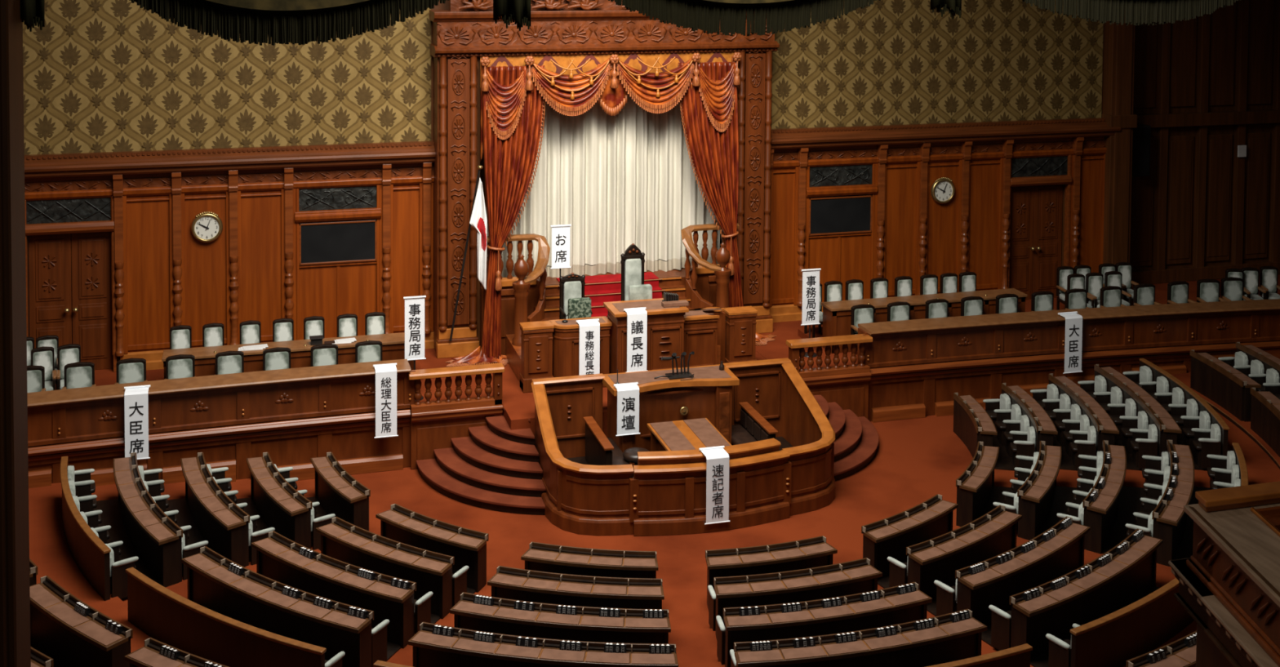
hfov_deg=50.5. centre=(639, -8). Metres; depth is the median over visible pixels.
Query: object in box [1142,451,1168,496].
chair
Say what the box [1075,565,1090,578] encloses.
nameplate
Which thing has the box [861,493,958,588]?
desk
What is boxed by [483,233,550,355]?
balustrade
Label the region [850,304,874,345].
chair
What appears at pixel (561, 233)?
banner
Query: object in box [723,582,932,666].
desk
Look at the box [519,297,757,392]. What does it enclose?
desk
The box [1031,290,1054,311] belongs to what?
chair
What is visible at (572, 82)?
valance
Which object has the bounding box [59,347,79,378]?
cushion
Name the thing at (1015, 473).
seat cushion
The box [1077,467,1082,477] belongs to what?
seat cushion
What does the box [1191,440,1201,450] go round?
seat cushion
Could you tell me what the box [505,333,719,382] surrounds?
floor
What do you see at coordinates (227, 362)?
chair
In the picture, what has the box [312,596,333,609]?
nameplate
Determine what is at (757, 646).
nameplate
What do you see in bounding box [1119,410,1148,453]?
chair
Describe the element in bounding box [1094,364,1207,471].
desk
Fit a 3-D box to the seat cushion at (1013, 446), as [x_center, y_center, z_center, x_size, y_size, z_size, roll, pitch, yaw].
[7.637,9.133,27.239,0.391,0.080,0.368,1,3,7]
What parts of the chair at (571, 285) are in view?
arm, panel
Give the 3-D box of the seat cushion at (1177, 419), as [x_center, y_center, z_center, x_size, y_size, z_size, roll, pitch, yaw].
[11.144,8.792,27.924,0.391,0.080,0.368,0,2,1]
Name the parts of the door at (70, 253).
handle, handle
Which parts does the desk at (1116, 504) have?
ledge rail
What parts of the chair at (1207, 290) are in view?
arm, arm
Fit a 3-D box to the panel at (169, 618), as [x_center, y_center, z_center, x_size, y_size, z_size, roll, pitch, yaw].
[-5.905,9.044,18.880,4.113,0.954,0.300,2,3,34]
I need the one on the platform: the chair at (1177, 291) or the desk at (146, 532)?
the chair at (1177, 291)
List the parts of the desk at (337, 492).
ledge rail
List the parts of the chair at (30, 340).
frame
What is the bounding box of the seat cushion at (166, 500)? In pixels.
[165,498,168,508]
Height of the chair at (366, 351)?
1.138 m
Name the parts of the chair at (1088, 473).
arm, backrest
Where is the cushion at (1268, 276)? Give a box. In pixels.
[1262,269,1276,292]
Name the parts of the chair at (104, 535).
backrest, arm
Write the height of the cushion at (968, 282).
0.598 m
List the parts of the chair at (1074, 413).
arm, backrest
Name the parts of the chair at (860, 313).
arm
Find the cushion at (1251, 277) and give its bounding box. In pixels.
[1243,271,1257,293]
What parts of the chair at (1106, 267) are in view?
frame, arm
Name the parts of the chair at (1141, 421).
arm, backrest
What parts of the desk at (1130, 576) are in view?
ledge rail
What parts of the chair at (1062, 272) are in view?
leg, seat frame, arm, seat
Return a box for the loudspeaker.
[1131,124,1151,177]
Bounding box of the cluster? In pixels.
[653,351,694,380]
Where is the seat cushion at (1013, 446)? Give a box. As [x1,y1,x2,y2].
[1009,442,1016,452]
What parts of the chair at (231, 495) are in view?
arm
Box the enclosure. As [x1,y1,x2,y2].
[531,357,835,536]
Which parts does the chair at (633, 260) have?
panel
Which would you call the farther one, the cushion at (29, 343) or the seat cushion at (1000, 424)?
the seat cushion at (1000, 424)
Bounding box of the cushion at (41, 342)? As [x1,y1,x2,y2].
[37,338,57,367]
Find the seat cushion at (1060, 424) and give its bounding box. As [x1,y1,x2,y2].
[1054,420,1065,429]
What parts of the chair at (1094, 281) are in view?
arm, seat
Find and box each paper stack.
[238,343,268,351]
[334,337,356,343]
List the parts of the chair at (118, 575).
backrest, arm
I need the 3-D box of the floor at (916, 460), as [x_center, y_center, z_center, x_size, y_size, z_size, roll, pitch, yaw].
[3.536,9.576,16.556,50.643,1.466,35.650,0,3,-16]
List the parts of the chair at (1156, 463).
arm, backrest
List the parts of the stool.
seat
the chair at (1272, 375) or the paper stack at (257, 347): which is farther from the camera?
the chair at (1272, 375)
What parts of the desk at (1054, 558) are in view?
ledge rail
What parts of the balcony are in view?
moulding, orange moulding, carved panel, rail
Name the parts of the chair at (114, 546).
backrest, arm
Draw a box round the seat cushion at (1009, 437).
[1003,431,1013,440]
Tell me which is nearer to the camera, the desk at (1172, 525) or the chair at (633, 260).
the desk at (1172, 525)
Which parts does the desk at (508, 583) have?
ledge rail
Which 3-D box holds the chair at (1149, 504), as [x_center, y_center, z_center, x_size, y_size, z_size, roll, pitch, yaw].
[8.832,9.066,23.472,0.454,0.822,0.503,2,3,29]
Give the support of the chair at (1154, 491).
on the desk at (1116, 504)
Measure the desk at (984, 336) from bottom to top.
0.920 m
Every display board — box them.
[298,219,377,265]
[808,195,872,235]
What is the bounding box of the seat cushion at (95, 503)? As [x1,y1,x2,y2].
[93,498,97,508]
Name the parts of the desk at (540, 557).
ledge rail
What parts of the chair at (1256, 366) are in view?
arm, backrest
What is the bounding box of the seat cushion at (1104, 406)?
[1098,403,1110,412]
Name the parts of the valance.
cord, cord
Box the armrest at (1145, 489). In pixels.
[1142,482,1162,493]
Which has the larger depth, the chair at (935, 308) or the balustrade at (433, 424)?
the chair at (935, 308)
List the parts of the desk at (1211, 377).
ledge rail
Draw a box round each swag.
[131,0,445,45]
[608,0,880,35]
[1022,0,1238,25]
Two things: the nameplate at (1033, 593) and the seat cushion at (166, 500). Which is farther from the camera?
the seat cushion at (166, 500)
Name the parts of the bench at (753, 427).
seat, backrest, rail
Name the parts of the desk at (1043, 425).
ledge rail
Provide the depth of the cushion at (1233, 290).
33.41 m
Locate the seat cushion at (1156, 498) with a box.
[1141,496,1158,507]
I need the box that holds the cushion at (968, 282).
[961,275,975,292]
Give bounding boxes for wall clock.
[191,211,222,242]
[930,177,955,204]
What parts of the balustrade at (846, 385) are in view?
post, rail, rail, panel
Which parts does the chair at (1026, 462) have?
arm, backrest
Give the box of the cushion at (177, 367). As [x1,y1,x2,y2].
[168,358,192,379]
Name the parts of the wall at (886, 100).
moulding, skirting, moulding, wall panel, moulding, wall panel, cornice, moulding, wall panel, moulding, wall panel, moulding, skirting, wall panel, skirting, moulding, skirting, moulding, wall panel, moulding, wall panel, cornice, moulding, wall panel, moulding, moulding, wall panel, moulding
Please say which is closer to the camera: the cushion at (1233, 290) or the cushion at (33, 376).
the cushion at (33, 376)
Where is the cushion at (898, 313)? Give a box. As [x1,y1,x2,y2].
[890,305,909,320]
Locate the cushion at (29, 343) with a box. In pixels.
[26,340,32,365]
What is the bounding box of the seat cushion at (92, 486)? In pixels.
[90,482,95,493]
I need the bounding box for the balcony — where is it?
[1168,481,1279,666]
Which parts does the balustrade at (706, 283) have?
panel, hand rail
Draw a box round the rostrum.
[601,364,739,466]
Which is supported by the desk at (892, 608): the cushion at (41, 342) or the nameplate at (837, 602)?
the nameplate at (837, 602)
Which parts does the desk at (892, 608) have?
ledge rail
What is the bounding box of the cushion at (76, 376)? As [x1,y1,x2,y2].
[66,366,92,389]
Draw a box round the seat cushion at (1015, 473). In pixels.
[1013,470,1017,478]
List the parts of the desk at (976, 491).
ledge rail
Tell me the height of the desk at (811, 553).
0.872 m
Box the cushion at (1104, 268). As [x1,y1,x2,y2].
[1101,266,1115,284]
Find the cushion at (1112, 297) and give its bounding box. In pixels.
[1103,288,1120,306]
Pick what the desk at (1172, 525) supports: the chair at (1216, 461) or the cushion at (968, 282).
the chair at (1216, 461)
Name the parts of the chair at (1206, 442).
arm, arm, backrest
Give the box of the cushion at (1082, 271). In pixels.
[1076,268,1090,289]
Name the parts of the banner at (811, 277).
rod, rod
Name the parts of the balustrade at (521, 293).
panel, hand rail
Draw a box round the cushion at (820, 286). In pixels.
[819,285,821,310]
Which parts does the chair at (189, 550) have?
backrest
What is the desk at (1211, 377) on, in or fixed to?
on the floor at (916, 460)
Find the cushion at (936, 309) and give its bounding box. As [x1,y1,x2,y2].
[928,302,946,318]
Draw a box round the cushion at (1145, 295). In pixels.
[1137,286,1154,305]
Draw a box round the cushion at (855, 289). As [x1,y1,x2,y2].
[848,282,862,300]
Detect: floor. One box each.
[28,358,1279,666]
[155,360,422,380]
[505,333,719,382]
[797,326,822,347]
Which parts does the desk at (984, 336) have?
panel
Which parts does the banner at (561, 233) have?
rod, rod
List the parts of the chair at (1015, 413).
arm, backrest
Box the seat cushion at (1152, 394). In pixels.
[1147,392,1156,399]
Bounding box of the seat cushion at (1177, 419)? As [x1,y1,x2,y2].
[1171,415,1183,424]
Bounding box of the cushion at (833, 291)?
[826,284,841,302]
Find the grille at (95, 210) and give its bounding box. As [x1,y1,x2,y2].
[26,197,111,223]
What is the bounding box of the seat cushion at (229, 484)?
[228,481,231,490]
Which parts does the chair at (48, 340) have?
frame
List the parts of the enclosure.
moulding, rail, moulding, moulding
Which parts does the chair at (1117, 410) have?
arm, backrest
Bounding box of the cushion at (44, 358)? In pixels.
[32,351,53,381]
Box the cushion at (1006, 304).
[999,297,1017,313]
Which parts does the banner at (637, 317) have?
rod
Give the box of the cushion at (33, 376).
[26,369,41,392]
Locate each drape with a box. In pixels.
[194,0,377,15]
[481,65,544,359]
[678,61,743,307]
[683,0,805,8]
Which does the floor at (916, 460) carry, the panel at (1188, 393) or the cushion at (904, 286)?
the panel at (1188, 393)
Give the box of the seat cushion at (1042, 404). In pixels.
[1036,400,1044,408]
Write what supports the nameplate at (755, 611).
on the desk at (892, 608)
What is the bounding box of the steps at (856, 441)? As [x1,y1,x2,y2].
[813,395,879,481]
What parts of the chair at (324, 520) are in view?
backrest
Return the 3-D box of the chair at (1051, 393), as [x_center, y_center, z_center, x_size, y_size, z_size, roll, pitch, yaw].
[8.772,8.917,29.502,0.454,0.822,0.503,0,3,-9]
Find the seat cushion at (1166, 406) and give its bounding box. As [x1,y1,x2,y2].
[1160,404,1171,413]
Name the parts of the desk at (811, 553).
ledge rail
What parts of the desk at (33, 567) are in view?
ledge rail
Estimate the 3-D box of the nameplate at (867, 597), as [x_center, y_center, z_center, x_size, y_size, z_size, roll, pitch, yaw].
[3.347,8.776,19.742,0.294,0.099,0.087,-1,3,-20]
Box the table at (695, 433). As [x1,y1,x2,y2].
[647,417,732,451]
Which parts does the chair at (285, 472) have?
arm, arm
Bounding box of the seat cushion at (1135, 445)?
[1129,440,1138,450]
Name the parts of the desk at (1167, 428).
ledge rail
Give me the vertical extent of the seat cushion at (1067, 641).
0.080 m
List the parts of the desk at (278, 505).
ledge rail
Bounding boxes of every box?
[309,334,323,345]
[661,299,688,307]
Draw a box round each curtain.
[445,65,545,367]
[486,88,719,278]
[677,61,777,346]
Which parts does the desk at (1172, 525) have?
ledge rail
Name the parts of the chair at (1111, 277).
frame, seat, arm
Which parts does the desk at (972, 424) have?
ledge rail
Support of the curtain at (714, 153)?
hanging from the valance
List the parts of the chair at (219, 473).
backrest, arm, arm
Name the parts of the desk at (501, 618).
ledge rail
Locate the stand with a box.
[662,292,678,301]
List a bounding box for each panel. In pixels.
[60,456,111,600]
[125,567,326,666]
[373,660,411,666]
[927,643,1032,666]
[1070,577,1194,666]
[1139,358,1229,456]
[1231,442,1248,485]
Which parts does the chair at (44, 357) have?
seat, arm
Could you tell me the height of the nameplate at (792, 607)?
0.099 m
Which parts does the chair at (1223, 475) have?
arm, backrest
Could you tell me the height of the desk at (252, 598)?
0.872 m
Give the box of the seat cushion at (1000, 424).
[995,420,1005,430]
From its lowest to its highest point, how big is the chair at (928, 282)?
1.196 m
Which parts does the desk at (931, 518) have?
ledge rail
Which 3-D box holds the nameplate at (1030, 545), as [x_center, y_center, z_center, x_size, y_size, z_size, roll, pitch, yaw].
[6.108,8.724,21.373,0.294,0.099,0.087,-2,3,-41]
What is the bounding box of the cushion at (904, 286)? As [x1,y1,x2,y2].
[897,279,911,296]
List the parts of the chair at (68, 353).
arm, seat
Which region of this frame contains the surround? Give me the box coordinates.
[429,0,779,358]
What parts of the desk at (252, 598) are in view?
ledge rail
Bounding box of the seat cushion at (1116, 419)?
[1109,415,1122,424]
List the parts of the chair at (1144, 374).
arm, backrest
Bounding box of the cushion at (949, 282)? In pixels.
[942,275,956,293]
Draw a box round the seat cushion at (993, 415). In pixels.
[986,410,996,419]
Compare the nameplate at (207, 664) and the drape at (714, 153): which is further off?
the drape at (714, 153)
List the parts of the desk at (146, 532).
ledge rail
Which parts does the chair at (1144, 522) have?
arm, arm, backrest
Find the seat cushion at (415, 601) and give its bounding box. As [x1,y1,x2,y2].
[413,599,417,616]
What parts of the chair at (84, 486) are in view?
backrest, arm, arm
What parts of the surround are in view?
cornice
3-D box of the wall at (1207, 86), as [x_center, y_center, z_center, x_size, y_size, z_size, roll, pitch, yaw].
[17.785,3.158,30.897,6.785,12.558,14.605,0,3,-16]
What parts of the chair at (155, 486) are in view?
backrest, arm, arm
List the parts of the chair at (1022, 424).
arm, backrest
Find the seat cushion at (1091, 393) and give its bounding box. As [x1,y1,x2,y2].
[1086,391,1096,399]
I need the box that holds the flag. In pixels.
[448,164,487,341]
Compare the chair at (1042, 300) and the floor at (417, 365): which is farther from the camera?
the chair at (1042, 300)
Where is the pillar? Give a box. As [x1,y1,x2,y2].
[0,0,31,666]
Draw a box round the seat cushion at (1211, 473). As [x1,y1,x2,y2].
[1206,467,1214,478]
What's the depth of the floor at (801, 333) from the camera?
31.93 m
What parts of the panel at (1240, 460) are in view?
panel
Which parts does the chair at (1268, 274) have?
arm, seat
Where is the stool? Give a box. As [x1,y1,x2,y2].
[622,447,648,476]
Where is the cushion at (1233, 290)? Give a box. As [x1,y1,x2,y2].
[1223,280,1242,301]
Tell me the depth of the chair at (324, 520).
23.20 m
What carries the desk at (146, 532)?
on the floor at (916, 460)
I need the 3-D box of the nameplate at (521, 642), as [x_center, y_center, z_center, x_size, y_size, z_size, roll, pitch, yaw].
[-1.514,8.697,18.189,0.294,0.099,0.087,1,3,10]
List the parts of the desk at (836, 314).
panel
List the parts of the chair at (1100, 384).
arm, backrest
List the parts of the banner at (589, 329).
rod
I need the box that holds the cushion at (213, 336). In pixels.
[204,327,222,346]
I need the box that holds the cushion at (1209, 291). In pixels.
[1200,282,1218,302]
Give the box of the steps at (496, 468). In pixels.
[416,404,546,515]
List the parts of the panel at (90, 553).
cap rail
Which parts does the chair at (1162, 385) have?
arm, backrest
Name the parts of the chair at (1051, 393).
arm, backrest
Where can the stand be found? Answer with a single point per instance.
(668, 296)
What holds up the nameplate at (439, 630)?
on the desk at (429, 650)
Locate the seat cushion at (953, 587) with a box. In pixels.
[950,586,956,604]
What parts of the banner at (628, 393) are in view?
rod, rod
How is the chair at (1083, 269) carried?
on the platform
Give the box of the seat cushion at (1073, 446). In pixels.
[1070,442,1077,452]
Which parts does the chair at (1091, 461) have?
arm, backrest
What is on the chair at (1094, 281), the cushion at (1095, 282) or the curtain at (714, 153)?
the cushion at (1095, 282)
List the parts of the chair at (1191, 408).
arm, backrest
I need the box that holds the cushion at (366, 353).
[357,344,380,362]
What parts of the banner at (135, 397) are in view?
rod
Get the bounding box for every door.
[24,195,117,372]
[1007,155,1071,299]
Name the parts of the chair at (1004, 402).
arm, backrest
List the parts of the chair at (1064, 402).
arm, backrest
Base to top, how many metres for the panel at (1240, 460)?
0.954 m
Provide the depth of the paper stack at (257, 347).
27.54 m
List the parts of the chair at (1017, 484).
arm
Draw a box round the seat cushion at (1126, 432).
[1120,427,1137,437]
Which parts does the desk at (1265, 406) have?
ledge rail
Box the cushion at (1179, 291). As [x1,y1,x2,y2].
[1171,284,1187,303]
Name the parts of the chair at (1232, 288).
arm, arm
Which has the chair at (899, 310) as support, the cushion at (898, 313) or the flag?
the cushion at (898, 313)
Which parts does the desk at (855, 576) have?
ledge rail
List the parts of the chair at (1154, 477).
arm, backrest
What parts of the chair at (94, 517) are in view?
backrest, arm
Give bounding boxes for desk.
[26,359,415,447]
[29,558,37,586]
[29,575,133,666]
[30,646,53,666]
[93,452,182,600]
[124,637,227,666]
[161,332,413,378]
[165,452,249,567]
[181,546,373,666]
[235,452,312,549]
[251,530,416,662]
[306,452,370,531]
[315,516,454,623]
[375,503,488,594]
[408,622,678,666]
[449,592,671,644]
[487,565,664,608]
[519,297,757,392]
[520,542,658,578]
[705,535,837,608]
[713,557,882,638]
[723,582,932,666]
[733,608,986,666]
[821,288,1027,353]
[857,298,1279,368]
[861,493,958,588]
[906,505,1022,616]
[953,392,1014,471]
[955,441,1013,526]
[955,516,1090,651]
[1001,382,1077,471]
[1009,528,1162,666]
[1017,440,1079,540]
[1048,373,1142,471]
[1082,440,1146,554]
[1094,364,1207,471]
[1126,631,1196,666]
[1151,440,1209,567]
[1190,349,1261,422]
[1235,342,1279,382]
[1250,387,1279,457]
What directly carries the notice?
attached to the wall at (1207, 86)
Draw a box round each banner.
[124,384,150,459]
[373,363,398,438]
[403,295,426,401]
[550,224,571,319]
[576,318,599,375]
[613,382,639,436]
[623,306,647,372]
[698,445,729,524]
[800,268,821,357]
[1057,311,1082,373]
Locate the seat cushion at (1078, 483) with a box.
[1076,481,1080,489]
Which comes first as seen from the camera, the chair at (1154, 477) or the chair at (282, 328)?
the chair at (1154, 477)
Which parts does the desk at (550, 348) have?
pier panel, panel, panel, panel, pier panel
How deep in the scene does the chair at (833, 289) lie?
31.93 m
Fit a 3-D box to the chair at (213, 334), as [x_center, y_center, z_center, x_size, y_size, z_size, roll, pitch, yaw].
[-8.799,7.473,27.984,0.493,1.196,0.586,0,3,-16]
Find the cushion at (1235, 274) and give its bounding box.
[1227,271,1242,279]
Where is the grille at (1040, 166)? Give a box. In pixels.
[1011,155,1067,177]
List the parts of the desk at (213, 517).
ledge rail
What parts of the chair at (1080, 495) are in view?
arm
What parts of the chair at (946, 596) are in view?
backrest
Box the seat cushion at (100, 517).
[97,514,102,524]
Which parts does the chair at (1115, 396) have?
arm, backrest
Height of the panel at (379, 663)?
0.954 m
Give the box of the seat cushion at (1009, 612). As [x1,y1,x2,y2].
[1004,610,1011,618]
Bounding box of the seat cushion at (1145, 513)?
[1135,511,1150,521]
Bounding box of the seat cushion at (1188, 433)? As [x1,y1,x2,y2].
[1182,427,1194,437]
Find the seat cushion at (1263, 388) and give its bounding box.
[1257,384,1265,391]
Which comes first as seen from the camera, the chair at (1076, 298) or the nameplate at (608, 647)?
the nameplate at (608, 647)
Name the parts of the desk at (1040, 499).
ledge rail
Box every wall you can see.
[22,0,1137,370]
[27,408,410,488]
[867,341,1279,422]
[1129,0,1279,285]
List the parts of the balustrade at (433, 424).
panel, rail, rail, post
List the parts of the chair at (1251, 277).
frame, seat, arm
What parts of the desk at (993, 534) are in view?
ledge rail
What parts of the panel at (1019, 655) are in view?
panel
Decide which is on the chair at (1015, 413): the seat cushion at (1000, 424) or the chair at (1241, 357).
the seat cushion at (1000, 424)
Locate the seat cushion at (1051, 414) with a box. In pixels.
[1045,410,1055,419]
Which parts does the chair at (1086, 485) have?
arm, backrest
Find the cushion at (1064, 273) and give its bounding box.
[1059,269,1073,293]
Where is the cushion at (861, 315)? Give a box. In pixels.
[853,307,873,333]
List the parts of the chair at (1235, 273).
frame, arm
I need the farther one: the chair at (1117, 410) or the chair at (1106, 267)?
the chair at (1106, 267)
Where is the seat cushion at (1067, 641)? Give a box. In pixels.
[1063,639,1071,648]
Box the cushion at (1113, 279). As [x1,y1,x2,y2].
[1107,274,1121,287]
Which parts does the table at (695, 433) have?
leg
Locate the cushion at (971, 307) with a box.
[964,299,982,315]
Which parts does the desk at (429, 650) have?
ledge rail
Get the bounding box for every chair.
[26,337,34,365]
[26,365,45,392]
[31,346,56,391]
[35,334,58,390]
[56,343,80,390]
[62,361,96,389]
[67,465,95,497]
[68,480,97,512]
[72,496,102,528]
[80,511,111,543]
[90,527,123,562]
[105,543,138,599]
[114,358,147,384]
[137,465,164,497]
[142,480,169,511]
[151,496,178,523]
[164,354,195,379]
[169,324,191,349]
[180,525,191,546]
[182,533,208,580]
[202,322,224,346]
[206,464,231,492]
[213,476,238,503]
[215,351,244,374]
[236,502,247,511]
[239,320,261,344]
[248,519,275,565]
[249,515,259,533]
[262,346,290,370]
[272,318,293,342]
[274,464,297,489]
[297,489,306,496]
[303,315,324,339]
[310,343,337,366]
[311,507,335,551]
[312,502,319,519]
[324,651,345,666]
[337,313,357,337]
[355,340,382,363]
[364,311,385,335]
[371,619,389,666]
[413,591,432,634]
[452,565,469,607]
[559,272,592,319]
[567,297,591,319]
[620,243,644,301]
[628,284,652,300]
[707,585,715,631]
[715,615,725,664]
[729,648,736,666]
[804,283,822,337]
[824,280,842,302]
[844,279,863,300]
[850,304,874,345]
[870,277,888,298]
[887,301,910,321]
[887,556,907,587]
[894,275,912,297]
[920,274,937,294]
[924,298,948,318]
[933,578,957,616]
[939,272,957,293]
[958,271,976,292]
[960,296,983,315]
[982,393,1010,428]
[988,604,1011,650]
[992,491,1018,533]
[993,404,1021,445]
[995,293,1018,313]
[1002,414,1029,457]
[1004,477,1027,502]
[1009,426,1035,467]
[1010,464,1035,489]
[1013,452,1039,478]
[1030,383,1058,409]
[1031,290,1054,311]
[1042,393,1071,435]
[1045,623,1080,666]
[1053,404,1080,445]
[1056,266,1074,310]
[1056,502,1084,524]
[1062,414,1089,457]
[1064,288,1088,309]
[1066,273,1093,307]
[1066,488,1092,513]
[1069,426,1096,469]
[1073,264,1091,289]
[1073,475,1098,502]
[1076,463,1102,489]
[1077,375,1106,399]
[1077,451,1103,478]
[1085,271,1103,307]
[1093,386,1122,415]
[1098,262,1124,300]
[1099,285,1126,307]
[1104,271,1131,306]
[1106,398,1136,439]
[1115,262,1138,302]
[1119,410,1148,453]
[1123,365,1152,387]
[1124,511,1153,537]
[1129,424,1157,468]
[1133,283,1161,305]
[1135,495,1162,521]
[1139,376,1168,399]
[1141,480,1168,507]
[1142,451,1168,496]
[1142,466,1170,496]
[1154,386,1184,414]
[1167,280,1197,303]
[1168,398,1198,440]
[1180,410,1210,453]
[1191,423,1221,468]
[1196,278,1226,302]
[1206,450,1235,489]
[1210,464,1239,489]
[1213,478,1240,488]
[1217,351,1248,367]
[1220,276,1251,301]
[1225,268,1250,300]
[1233,360,1264,377]
[1240,266,1266,299]
[1248,368,1279,391]
[1258,266,1279,299]
[1262,382,1279,399]
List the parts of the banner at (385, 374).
rod, rod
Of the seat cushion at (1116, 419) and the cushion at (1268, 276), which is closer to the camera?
the seat cushion at (1116, 419)
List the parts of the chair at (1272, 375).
arm, backrest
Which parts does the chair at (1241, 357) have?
arm, backrest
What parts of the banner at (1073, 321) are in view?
rod, rod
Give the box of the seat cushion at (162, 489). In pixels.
[160,483,164,493]
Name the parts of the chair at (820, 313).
leg, leg, leg, seat, frame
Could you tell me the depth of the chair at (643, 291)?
29.14 m
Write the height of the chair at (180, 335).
1.196 m
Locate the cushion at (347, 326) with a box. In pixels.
[338,317,355,337]
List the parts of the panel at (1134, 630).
cap rail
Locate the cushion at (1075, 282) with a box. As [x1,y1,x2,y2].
[1070,276,1084,288]
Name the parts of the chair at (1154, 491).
arm, backrest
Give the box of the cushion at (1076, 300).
[1068,292,1086,309]
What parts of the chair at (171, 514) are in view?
arm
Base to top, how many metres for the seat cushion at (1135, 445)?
0.080 m
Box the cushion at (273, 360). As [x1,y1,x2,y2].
[265,351,288,370]
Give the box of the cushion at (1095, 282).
[1088,275,1102,299]
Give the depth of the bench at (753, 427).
26.79 m
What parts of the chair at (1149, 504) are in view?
arm, backrest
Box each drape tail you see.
[20,0,44,31]
[493,0,530,31]
[930,0,961,18]
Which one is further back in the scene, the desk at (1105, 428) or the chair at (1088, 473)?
the desk at (1105, 428)
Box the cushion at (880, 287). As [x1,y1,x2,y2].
[873,280,887,297]
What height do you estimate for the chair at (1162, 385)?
0.822 m
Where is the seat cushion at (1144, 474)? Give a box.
[1142,467,1161,478]
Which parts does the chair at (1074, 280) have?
frame, arm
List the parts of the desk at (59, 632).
ledge rail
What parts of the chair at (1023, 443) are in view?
arm, arm, backrest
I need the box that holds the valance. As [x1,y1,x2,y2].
[480,51,742,160]
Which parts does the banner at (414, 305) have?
rod, rod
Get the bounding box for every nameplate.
[74,601,90,616]
[104,619,123,635]
[159,644,179,660]
[203,661,222,666]
[227,563,244,576]
[281,586,300,599]
[298,546,315,559]
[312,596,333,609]
[346,606,368,619]
[356,568,375,580]
[390,577,409,590]
[432,625,454,636]
[473,595,493,606]
[473,631,495,643]
[513,600,534,611]
[515,636,538,648]
[555,604,577,615]
[559,640,582,651]
[599,608,620,617]
[604,643,626,653]
[643,608,663,618]
[648,644,671,653]
[738,606,759,616]
[749,640,772,651]
[780,602,801,613]
[792,636,815,648]
[821,597,842,608]
[834,631,857,644]
[859,591,879,602]
[875,626,897,637]
[896,583,915,595]
[913,618,934,631]
[949,610,969,622]
[968,563,985,574]
[995,552,1012,564]
[1020,541,1035,553]
[1022,588,1040,600]
[1041,529,1055,542]
[1049,577,1066,590]
[1060,517,1072,529]
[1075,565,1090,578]
[1089,490,1098,502]
[1097,477,1105,488]
[1097,554,1111,567]
[1106,453,1111,463]
[1115,542,1128,555]
[1132,529,1143,542]
[1146,648,1166,663]
[1165,488,1173,500]
[1170,476,1177,488]
[1173,452,1177,462]
[1173,463,1178,475]
[1183,632,1196,647]
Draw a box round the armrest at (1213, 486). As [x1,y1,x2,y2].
[1210,480,1227,489]
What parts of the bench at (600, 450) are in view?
rail, backrest, seat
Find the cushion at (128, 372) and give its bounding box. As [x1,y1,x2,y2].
[118,362,143,383]
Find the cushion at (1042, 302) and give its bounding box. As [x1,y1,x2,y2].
[1035,294,1052,311]
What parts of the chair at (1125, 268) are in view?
frame, arm, seat, arm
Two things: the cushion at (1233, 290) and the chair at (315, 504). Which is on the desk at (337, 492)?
the chair at (315, 504)
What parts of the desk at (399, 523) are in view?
ledge rail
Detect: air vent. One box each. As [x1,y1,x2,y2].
[298,186,376,211]
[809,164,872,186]
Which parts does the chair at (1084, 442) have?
arm, arm, backrest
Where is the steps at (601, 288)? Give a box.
[480,267,693,348]
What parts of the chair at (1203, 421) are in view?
arm, backrest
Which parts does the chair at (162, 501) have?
backrest, arm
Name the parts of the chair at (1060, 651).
arm, arm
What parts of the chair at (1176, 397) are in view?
arm, backrest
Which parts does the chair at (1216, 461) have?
arm, backrest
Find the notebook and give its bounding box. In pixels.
[324,340,334,343]
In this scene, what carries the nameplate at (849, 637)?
on the desk at (948, 642)
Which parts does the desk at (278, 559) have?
ledge rail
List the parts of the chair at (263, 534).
backrest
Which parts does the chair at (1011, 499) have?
arm, arm, backrest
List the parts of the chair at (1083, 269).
frame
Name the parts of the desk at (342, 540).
ledge rail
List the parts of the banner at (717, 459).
rod, rod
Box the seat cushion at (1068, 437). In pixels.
[1062,431,1072,440]
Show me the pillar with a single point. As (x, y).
(15, 590)
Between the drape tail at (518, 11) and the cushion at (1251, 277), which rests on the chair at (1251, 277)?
the cushion at (1251, 277)
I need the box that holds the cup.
[719,360,724,370]
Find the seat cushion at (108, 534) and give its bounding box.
[106,529,110,539]
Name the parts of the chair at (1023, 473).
arm, backrest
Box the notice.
[1237,145,1246,156]
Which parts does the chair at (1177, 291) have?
arm, arm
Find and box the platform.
[55,274,1279,437]
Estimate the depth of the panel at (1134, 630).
19.07 m
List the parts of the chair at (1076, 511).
arm, arm, backrest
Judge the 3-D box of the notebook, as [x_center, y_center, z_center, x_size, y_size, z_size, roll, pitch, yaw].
[-6.389,7.202,27.956,0.207,0.022,0.161,0,3,-16]
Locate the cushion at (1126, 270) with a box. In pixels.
[1118,265,1131,288]
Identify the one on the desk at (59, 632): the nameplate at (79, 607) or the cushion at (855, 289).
the nameplate at (79, 607)
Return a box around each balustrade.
[408,363,504,469]
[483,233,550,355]
[680,222,739,308]
[786,333,872,418]
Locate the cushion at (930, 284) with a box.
[923,277,937,294]
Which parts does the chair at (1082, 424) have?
arm, backrest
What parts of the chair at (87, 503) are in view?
backrest, arm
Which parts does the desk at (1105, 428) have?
ledge rail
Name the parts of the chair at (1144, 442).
arm, arm, backrest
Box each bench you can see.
[582,416,630,465]
[731,401,777,445]
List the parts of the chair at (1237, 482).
arm, backrest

